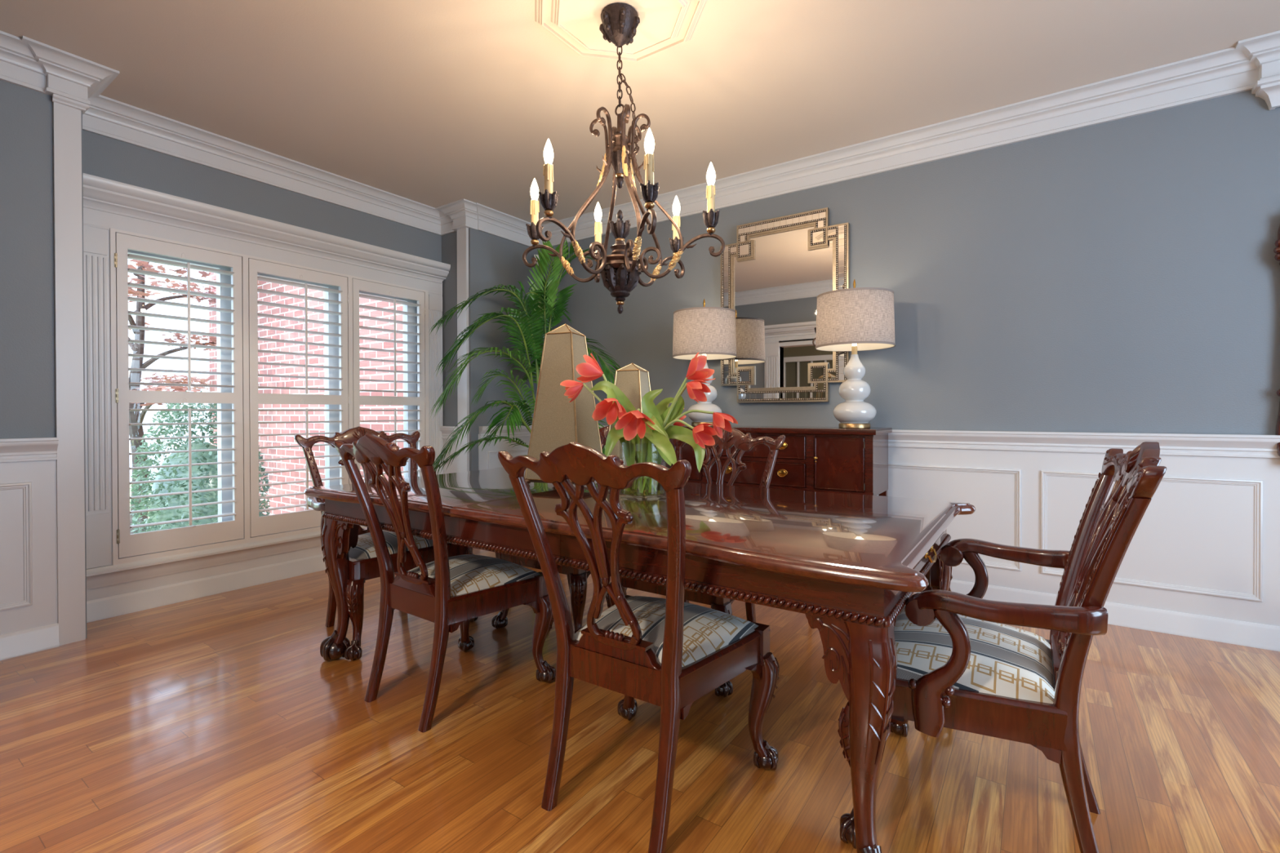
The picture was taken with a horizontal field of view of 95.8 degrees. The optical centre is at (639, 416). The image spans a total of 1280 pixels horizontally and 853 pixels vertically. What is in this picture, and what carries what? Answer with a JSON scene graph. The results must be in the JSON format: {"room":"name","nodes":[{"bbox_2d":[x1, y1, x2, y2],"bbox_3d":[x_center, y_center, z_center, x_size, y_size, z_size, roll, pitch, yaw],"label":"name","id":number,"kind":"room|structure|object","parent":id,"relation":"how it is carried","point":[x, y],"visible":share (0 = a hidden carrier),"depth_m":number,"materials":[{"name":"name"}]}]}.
{"room":"dining room","nodes":[
{"label":"dining room","id":0,"kind":"room"},
{"bbox_2d":[0,80,537,638],"bbox_3d":[-2.199,-0.300,3.804,0.560,2.700,3.730,0,0,35],"label":"wall","id":1,"kind":"structure","parent":0,"point":[27,273],"depth_m":3.09,"materials":[{"name":"grey paint"}]},
{"bbox_2d":[0,459,57,635],"bbox_3d":[-2.835,0.611,2.463,0.008,0.900,0.508,0,0,35],"label":"trim","id":2,"kind":"structure","parent":1,"relation":"attached to","point":[43,611],"depth_m":2.60,"materials":[{"name":"white paint"}]},
{"bbox_2d":[0,437,58,462],"bbox_3d":[-2.818,0.151,2.445,0.049,0.104,0.505,0,0,35],"label":"trim","id":3,"kind":"structure","parent":1,"relation":"attached to","point":[11,450],"depth_m":2.57,"materials":[{"name":"white paint"}]},
{"bbox_2d":[0,622,59,660],"bbox_3d":[-2.825,1.008,2.457,0.027,0.106,0.505,0,0,35],"label":"baseboard","id":4,"kind":"structure","parent":1,"relation":"attached to","point":[29,641],"depth_m":2.58,"materials":[{"name":"white paint"}]},
{"bbox_2d":[52,93,89,645],"bbox_3d":[-2.780,-0.211,2.791,0.353,2.540,0.122,0,0,35],"label":"column","id":5,"kind":"structure","parent":1,"relation":"attached to","point":[67,126],"depth_m":2.69,"materials":[{"name":"white paint"}]},
{"bbox_2d":[83,225,112,568],"bbox_3d":[-2.837,-0.098,2.988,0.036,1.770,0.150,0,0,35],"label":"trim","id":6,"kind":"structure","parent":1,"relation":"attached to","point":[96,260],"depth_m":3.00,"materials":[{"name":"white paint"}]},
{"bbox_2d":[128,249,232,522],"bbox_3d":[-2.720,-0.111,3.383,0.060,1.730,0.598,0,0,35],"label":"window","id":7,"kind":"structure","parent":1,"relation":"in","point":[222,380],"depth_m":3.56,"materials":[{"name":"white paint"}]},
{"bbox_2d":[114,232,244,558],"bbox_3d":[-2.613,-0.111,3.304,0.113,1.724,0.593,0,0,38],"label":"window shutter","id":8,"kind":"object","parent":7,"relation":"attached to","point":[154,541],"visible":1,"depth_m":3.27,"materials":[{"name":"white paint"}]},
{"bbox_2d":[86,554,325,622],"bbox_3d":[-2.245,0.997,3.831,0.027,0.106,2.215,0,0,35],"label":"baseboard","id":9,"kind":"structure","parent":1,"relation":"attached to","point":[107,607],"depth_m":3.35,"materials":[{"name":"white paint"}]},
{"bbox_2d":[86,525,367,600],"bbox_3d":[-2.241,0.913,3.834,0.060,0.274,2.225,0,0,35],"label":"trim","id":10,"kind":"structure","parent":1,"relation":"attached to","point":[110,580],"depth_m":3.35,"materials":[{"name":"white paint"}]},
{"bbox_2d":[0,448,528,610],"bbox_3d":[-1.925,0.564,3.722,0.020,0.558,3.425,0,0,35],"label":"trim","id":11,"kind":"structure","parent":1,"relation":"attached to","point":[26,486],"depth_m":2.58,"materials":[{"name":"white paint"}]},
{"bbox_2d":[83,173,450,294],"bbox_3d":[-2.203,-1.107,3.835,0.116,0.244,2.298,0,0,35],"label":"trim","id":12,"kind":"structure","parent":1,"relation":"attached to","point":[108,203],"depth_m":3.51,"materials":[{"name":"white paint"}]},
{"bbox_2d":[109,227,429,565],"bbox_3d":[-2.298,-0.108,3.873,0.159,1.773,1.920,0,0,35],"label":"trim","id":13,"kind":"structure","parent":1,"relation":"attached to","point":[247,539],"depth_m":3.55,"materials":[{"name":"white paint"}]},
{"bbox_2d":[257,272,339,486],"bbox_3d":[-2.357,-0.115,3.910,0.060,1.730,0.631,0,0,35],"label":"window","id":14,"kind":"structure","parent":1,"relation":"in","point":[329,362],"depth_m":4.11,"materials":[{"name":"white paint"}]},
{"bbox_2d":[248,257,350,537],"bbox_3d":[-2.244,-0.116,3.838,0.113,1.724,0.628,0,0,38],"label":"window shutter","id":15,"kind":"object","parent":14,"relation":"attached to","point":[287,522],"visible":0.85,"depth_m":3.77,"materials":[{"name":"white paint"}]},
{"bbox_2d":[359,290,417,478],"bbox_3d":[-1.995,-0.119,4.435,0.060,1.730,0.595,0,0,35],"label":"window","id":16,"kind":"structure","parent":1,"relation":"in","point":[407,425],"depth_m":4.62,"materials":[{"name":"white paint"}]},
{"bbox_2d":[352,278,426,476],"bbox_3d":[-1.882,-0.120,4.364,0.113,1.724,0.592,0,0,38],"label":"window shutter","id":17,"kind":"object","parent":16,"relation":"attached to","point":[420,401],"visible":0.71,"depth_m":4.33,"materials":[{"name":"white paint"}]},
{"bbox_2d":[428,292,443,475],"bbox_3d":[-1.665,-0.112,4.688,0.036,1.770,0.140,0,0,35],"label":"trim","id":18,"kind":"structure","parent":1,"relation":"attached to","point":[435,300],"depth_m":4.68,"materials":[{"name":"white paint"}]},
{"bbox_2d":[439,426,457,474],"bbox_3d":[-1.555,0.562,4.687,0.220,0.962,0.056,0,0,35],"label":"trim","id":19,"kind":"structure","parent":1,"relation":"attached to","point":[446,430],"depth_m":4.68,"materials":[{"name":"white paint"}]},
{"bbox_2d":[457,227,469,472],"bbox_3d":[-1.385,-0.227,4.630,0.113,2.540,0.097,0,0,35],"label":"trim","id":20,"kind":"structure","parent":1,"relation":"attached to","point":[463,387],"depth_m":4.58,"materials":[{"name":"white paint"}]},
{"bbox_2d":[0,547,1279,852],"bbox_3d":[-0.573,1.096,0.890,6.850,0.060,7.000,0,0,35],"label":"floor","id":21,"kind":"structure","parent":0,"point":[220,722],"depth_m":1.82,"materials":[{"name":"brown wood"}]},
{"bbox_2d":[293,426,478,661],"bbox_3d":[-1.276,0.554,2.916,0.644,0.999,0.690,0,0,40],"label":"armchair","id":22,"kind":"object","parent":21,"relation":"on","point":[362,562],"visible":0.34,"depth_m":2.75,"materials":[{"name":"brown wood"}]},
{"bbox_2d":[348,529,433,559],"bbox_3d":[-1.216,0.613,2.867,0.401,0.093,0.568,0,0,40],"label":"seat cushion","id":23,"kind":"object","parent":22,"relation":"on","point":[364,549],"depth_m":2.70,"materials":[{"name":"fabric"}]},
{"bbox_2d":[333,434,555,733],"bbox_3d":[-0.745,0.558,2.222,0.589,0.999,0.634,0,0,36],"label":"chair","id":24,"kind":"object","parent":21,"relation":"on","point":[446,592],"visible":0.98,"depth_m":2.09,"materials":[{"name":"brown wood"}]},
{"bbox_2d":[408,554,539,595],"bbox_3d":[-0.697,0.615,2.287,0.492,0.093,0.386,0,0,36],"label":"seat cushion","id":25,"kind":"object","parent":24,"relation":"on","point":[470,575],"depth_m":2.20,"materials":[{"name":"fabric"}]},
{"bbox_2d":[427,238,621,473],"bbox_3d":[-0.814,-0.151,4.214,1.164,2.391,1.342,0,0,35],"label":"potted palm","id":26,"kind":"object","parent":21,"relation":"on","point":[540,304],"visible":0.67,"depth_m":4.25,"materials":[{"name":"plant"}]},
{"bbox_2d":[491,425,626,631],"bbox_3d":[-0.333,0.552,2.964,0.589,0.999,0.634,0,0,34],"label":"chair","id":27,"kind":"object","parent":21,"relation":"on","point":[576,578],"visible":0.11,"depth_m":2.62,"materials":[{"name":"brown wood"}]},
{"bbox_2d":[497,441,779,852],"bbox_3d":[0.011,0.560,1.647,0.589,0.999,0.634,0,0,34],"label":"chair","id":28,"kind":"object","parent":21,"relation":"on","point":[669,653],"visible":1,"depth_m":1.50,"materials":[{"name":"brown wood"}]},
{"bbox_2d":[574,595,758,666],"bbox_3d":[0.056,0.617,1.713,0.492,0.093,0.386,0,0,34],"label":"seat cushion","id":29,"kind":"object","parent":28,"relation":"on","point":[712,637],"depth_m":1.63,"materials":[{"name":"fabric"}]},
{"bbox_2d":[303,467,976,852],"bbox_3d":[-0.142,0.680,2.272,2.456,0.750,1.140,0,0,35],"label":"dining table","id":30,"kind":"object","parent":21,"relation":"on","point":[850,563],"visible":0.8,"depth_m":1.55,"materials":[{"name":"brown wood"}]},
{"bbox_2d":[524,324,602,488],"bbox_3d":[-0.315,-0.044,2.458,0.284,0.697,0.284,0,0,22],"label":"obelisk","id":31,"kind":"object","parent":30,"relation":"on","point":[557,422],"visible":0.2,"depth_m":2.39,"materials":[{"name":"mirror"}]},
{"bbox_2d":[608,363,650,485],"bbox_3d":[-0.035,0.029,2.654,0.232,0.547,0.232,0,0,22],"label":"obelisk","id":32,"kind":"object","parent":30,"relation":"on","point":[633,380],"visible":0.2,"depth_m":2.59,"materials":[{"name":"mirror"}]},
{"bbox_2d":[619,441,666,499],"bbox_3d":[0.013,0.201,2.173,0.181,0.208,0.181,0,0,35],"label":"glass vase","id":33,"kind":"object","parent":30,"relation":"on","point":[620,442],"visible":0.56,"depth_m":2.14,"materials":[{"name":"glass"}]},
{"bbox_2d":[560,379,657,492],"bbox_3d":[-0.119,0.072,2.222,0.378,0.425,0.086,0,0,8],"label":"tulip","id":34,"kind":"object","parent":33,"relation":"in","point":[573,388],"visible":0.79,"depth_m":2.22,"materials":[{"name":"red plant"}]},
{"bbox_2d":[591,398,635,491],"bbox_3d":[-0.082,0.108,2.097,0.173,0.349,0.106,0,0,-33],"label":"tulip","id":35,"kind":"object","parent":33,"relation":"in","point":[605,408],"visible":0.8,"depth_m":2.10,"materials":[{"name":"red plant"}]},
{"bbox_2d":[575,352,664,488],"bbox_3d":[-0.069,0.018,2.205,0.346,0.531,0.131,0,0,8],"label":"tulip","id":36,"kind":"object","parent":33,"relation":"in","point":[590,371],"visible":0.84,"depth_m":2.19,"materials":[{"name":"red plant"}]},
{"bbox_2d":[614,408,676,493],"bbox_3d":[-0.003,0.128,2.006,0.163,0.311,0.311,0,0,-20],"label":"tulip","id":37,"kind":"object","parent":33,"relation":"in","point":[632,422],"visible":0.92,"depth_m":2.03,"materials":[{"name":"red plant"}]},
{"bbox_2d":[634,397,686,489],"bbox_3d":[0.100,0.104,2.268,0.178,0.356,0.202,0,0,24],"label":"tulip","id":38,"kind":"object","parent":33,"relation":"in","point":[663,406],"visible":0.18,"depth_m":2.24,"materials":[{"name":"green plant"}]},
{"bbox_2d":[607,352,715,489],"bbox_3d":[0.075,0.025,2.149,0.411,0.517,0.122,0,0,15],"label":"tulip","id":39,"kind":"object","parent":33,"relation":"in","point":[695,371],"visible":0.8,"depth_m":2.15,"materials":[{"name":"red plant"}]},
{"bbox_2d":[641,380,711,493],"bbox_3d":[0.101,0.077,2.052,0.249,0.411,0.220,0,1,-42],"label":"tulip","id":40,"kind":"object","parent":33,"relation":"in","point":[696,389],"visible":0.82,"depth_m":2.07,"materials":[{"name":"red plant"}]},
{"bbox_2d":[641,419,717,486],"bbox_3d":[0.099,0.147,2.043,0.323,0.273,0.169,0,0,35],"label":"tulip","id":41,"kind":"object","parent":33,"relation":"in","point":[703,433],"visible":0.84,"depth_m":2.04,"materials":[{"name":"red plant"}]},
{"bbox_2d":[640,409,737,493],"bbox_3d":[0.172,0.130,2.079,0.354,0.307,0.090,0,0,18],"label":"tulip","id":42,"kind":"object","parent":33,"relation":"in","point":[720,420],"visible":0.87,"depth_m":2.07,"materials":[{"name":"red plant"}]},
{"bbox_2d":[605,427,785,697],"bbox_3d":[0.260,0.553,2.555,0.589,0.999,0.634,0,0,35],"label":"chair","id":43,"kind":"object","parent":21,"relation":"on","point":[741,441],"visible":0.34,"depth_m":2.61,"materials":[{"name":"brown wood"}]},
{"bbox_2d":[660,425,892,496],"bbox_3d":[0.807,0.556,3.682,1.410,0.976,0.420,0,0,35],"label":"sideboard","id":44,"kind":"object","parent":21,"relation":"on","point":[830,460],"visible":0.55,"depth_m":3.34,"materials":[{"name":"brown wood"}]},
{"bbox_2d":[672,298,737,426],"bbox_3d":[0.437,-0.366,3.923,0.435,0.866,0.435,0,0,37],"label":"table lamp","id":45,"kind":"object","parent":44,"relation":"on","point":[710,332],"visible":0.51,"depth_m":3.76,"materials":[{"name":"white fabric"}]},
{"bbox_2d":[815,279,895,428],"bbox_3d":[1.245,-0.365,3.354,0.435,0.866,0.435,0,0,32],"label":"table lamp","id":46,"kind":"object","parent":44,"relation":"on","point":[854,319],"visible":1,"depth_m":3.23,"materials":[{"name":"white fabric"}]},
{"bbox_2d":[837,441,1166,852],"bbox_3d":[0.930,0.558,1.514,0.644,0.999,0.690,0,0,34],"label":"armchair","id":47,"kind":"object","parent":21,"relation":"on","point":[959,667],"visible":0.9,"depth_m":1.31,"materials":[{"name":"brown wood"}]},
{"bbox_2d":[893,606,1054,703],"bbox_3d":[0.866,0.616,1.558,0.401,0.093,0.568,0,0,34],"label":"seat cushion","id":48,"kind":"object","parent":47,"relation":"on","point":[1007,664],"depth_m":1.41,"materials":[{"name":"fabric"}]},
{"bbox_2d":[0,0,1279,224],"bbox_3d":[-0.580,-1.664,0.872,6.850,0.060,7.000,0,0,35],"label":"ceiling","id":49,"kind":"structure","parent":0,"point":[435,104],"depth_m":2.77,"materials":[{"name":"beige paint"}]},
{"bbox_2d":[534,0,706,62],"bbox_3d":[-0.083,-1.627,2.327,0.668,0.034,0.668,0,0,35],"label":"trim","id":50,"kind":"structure","parent":49,"relation":"attached to","point":[539,4],"depth_m":2.42,"materials":[{"name":"beige paint"}]},
{"bbox_2d":[522,3,724,314],"bbox_3d":[-0.081,-1.016,2.331,0.775,1.198,0.833,0,0,35],"label":"chandelier","id":51,"kind":"object","parent":49,"relation":"hanging from","point":[620,271],"visible":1,"depth_m":2.29,"materials":[{"name":"metal"}]},
{"bbox_2d":[537,89,1279,435],"bbox_3d":[1.368,-0.308,3.700,6.850,2.700,0.150,0,0,35],"label":"wall","id":52,"kind":"structure","parent":0,"point":[1122,275],"depth_m":3.05,"materials":[{"name":"grey paint"}]},
{"bbox_2d":[0,30,1279,248],"bbox_3d":[0.389,-1.559,2.100,6.370,0.169,3.600,0,0,35],"label":"trim","id":53,"kind":"structure","parent":52,"relation":"attached to","point":[26,62],"depth_m":3.24,"materials":[{"name":"white paint"}]},
{"bbox_2d":[720,207,849,403],"bbox_3d":[0.944,-0.712,3.868,0.884,1.236,0.051,0,0,35],"label":"wall mirror","id":54,"kind":"object","parent":52,"relation":"attached to","point":[774,275],"visible":0.77,"depth_m":3.86,"materials":[{"name":"gold metal"}]},
{"bbox_2d":[478,434,1279,626],"bbox_3d":[1.365,0.596,3.206,5.990,0.900,0.680,0,0,35],"label":"wainscoting","id":55,"kind":"structure","parent":52,"relation":"attached to","point":[1190,535],"depth_m":2.84,"materials":[{"name":"white paint"}]},
{"bbox_2d":[479,425,1279,457],"bbox_3d":[1.366,0.136,3.203,5.987,0.104,0.672,0,0,35],"label":"trim","id":56,"kind":"structure","parent":52,"relation":"attached to","point":[1173,444],"depth_m":2.97,"materials":[{"name":"white paint"}]},
{"bbox_2d":[888,463,1262,601],"bbox_3d":[1.348,0.561,3.613,5.360,0.550,0.013,0,0,35],"label":"trim","id":57,"kind":"structure","parent":52,"relation":"attached to","point":[1258,484],"depth_m":2.86,"materials":[{"name":"white paint"}]},
{"bbox_2d":[914,579,1279,651],"bbox_3d":[1.367,0.993,3.206,5.987,0.106,0.677,0,0,35],"label":"baseboard","id":58,"kind":"structure","parent":52,"relation":"attached to","point":[1265,637],"depth_m":2.78,"materials":[{"name":"white paint"}]},
{"bbox_2d":[1251,75,1279,110],"bbox_3d":[3.373,-1.427,2.163,1.506,0.109,0.090,0,0,35],"label":"trim","id":59,"kind":"structure","parent":52,"relation":"attached to","point":[1268,89],"depth_m":2.56,"materials":[{"name":"white paint"}]},
{"bbox_2d":[1273,224,1279,457],"bbox_3d":[3.182,-0.431,2.313,0.902,1.383,0.065,0,0,35],"label":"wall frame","id":60,"kind":"object","parent":52,"relation":"attached to","point":[1277,250],"visible":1,"depth_m":2.56,"materials":[{"name":"brown wood"}]},
{"label":"outside","id":61,"kind":"structure","parent":0,"visible":0},
{"bbox_2d":[129,482,152,521],"bbox_3d":[-8.393,1.478,5.800,11.600,0.050,16.000,0,0,35],"label":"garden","id":62,"kind":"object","parent":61,"point":[152,482],"depth_m":10.45,"materials":[{"name":"white"}]},
{"bbox_2d":[128,259,262,533],"bbox_3d":[-5.434,-0.601,6.370,4.064,4.091,3.202,0,0,35],"label":"maple tree","id":63,"kind":"object","parent":62,"relation":"on","point":[135,417],"visible":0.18,"depth_m":6.59,"materials":[{"name":"red plant"}]},
{"bbox_2d":[129,390,271,533],"bbox_3d":[-3.730,0.703,4.888,1.940,1.871,0.819,0,0,35],"label":"hedge","id":64,"kind":"object","parent":62,"relation":"on","point":[181,458],"visible":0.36,"depth_m":4.61,"materials":[{"name":"green plant"}]},
{"bbox_2d":[208,271,404,515],"bbox_3d":[-3.655,-0.537,6.324,4.600,4.050,0.230,0,0,35],"label":"wall","id":65,"kind":"structure","parent":62,"relation":"on","point":[264,416],"depth_m":6.19,"materials":[{"name":"brick"}]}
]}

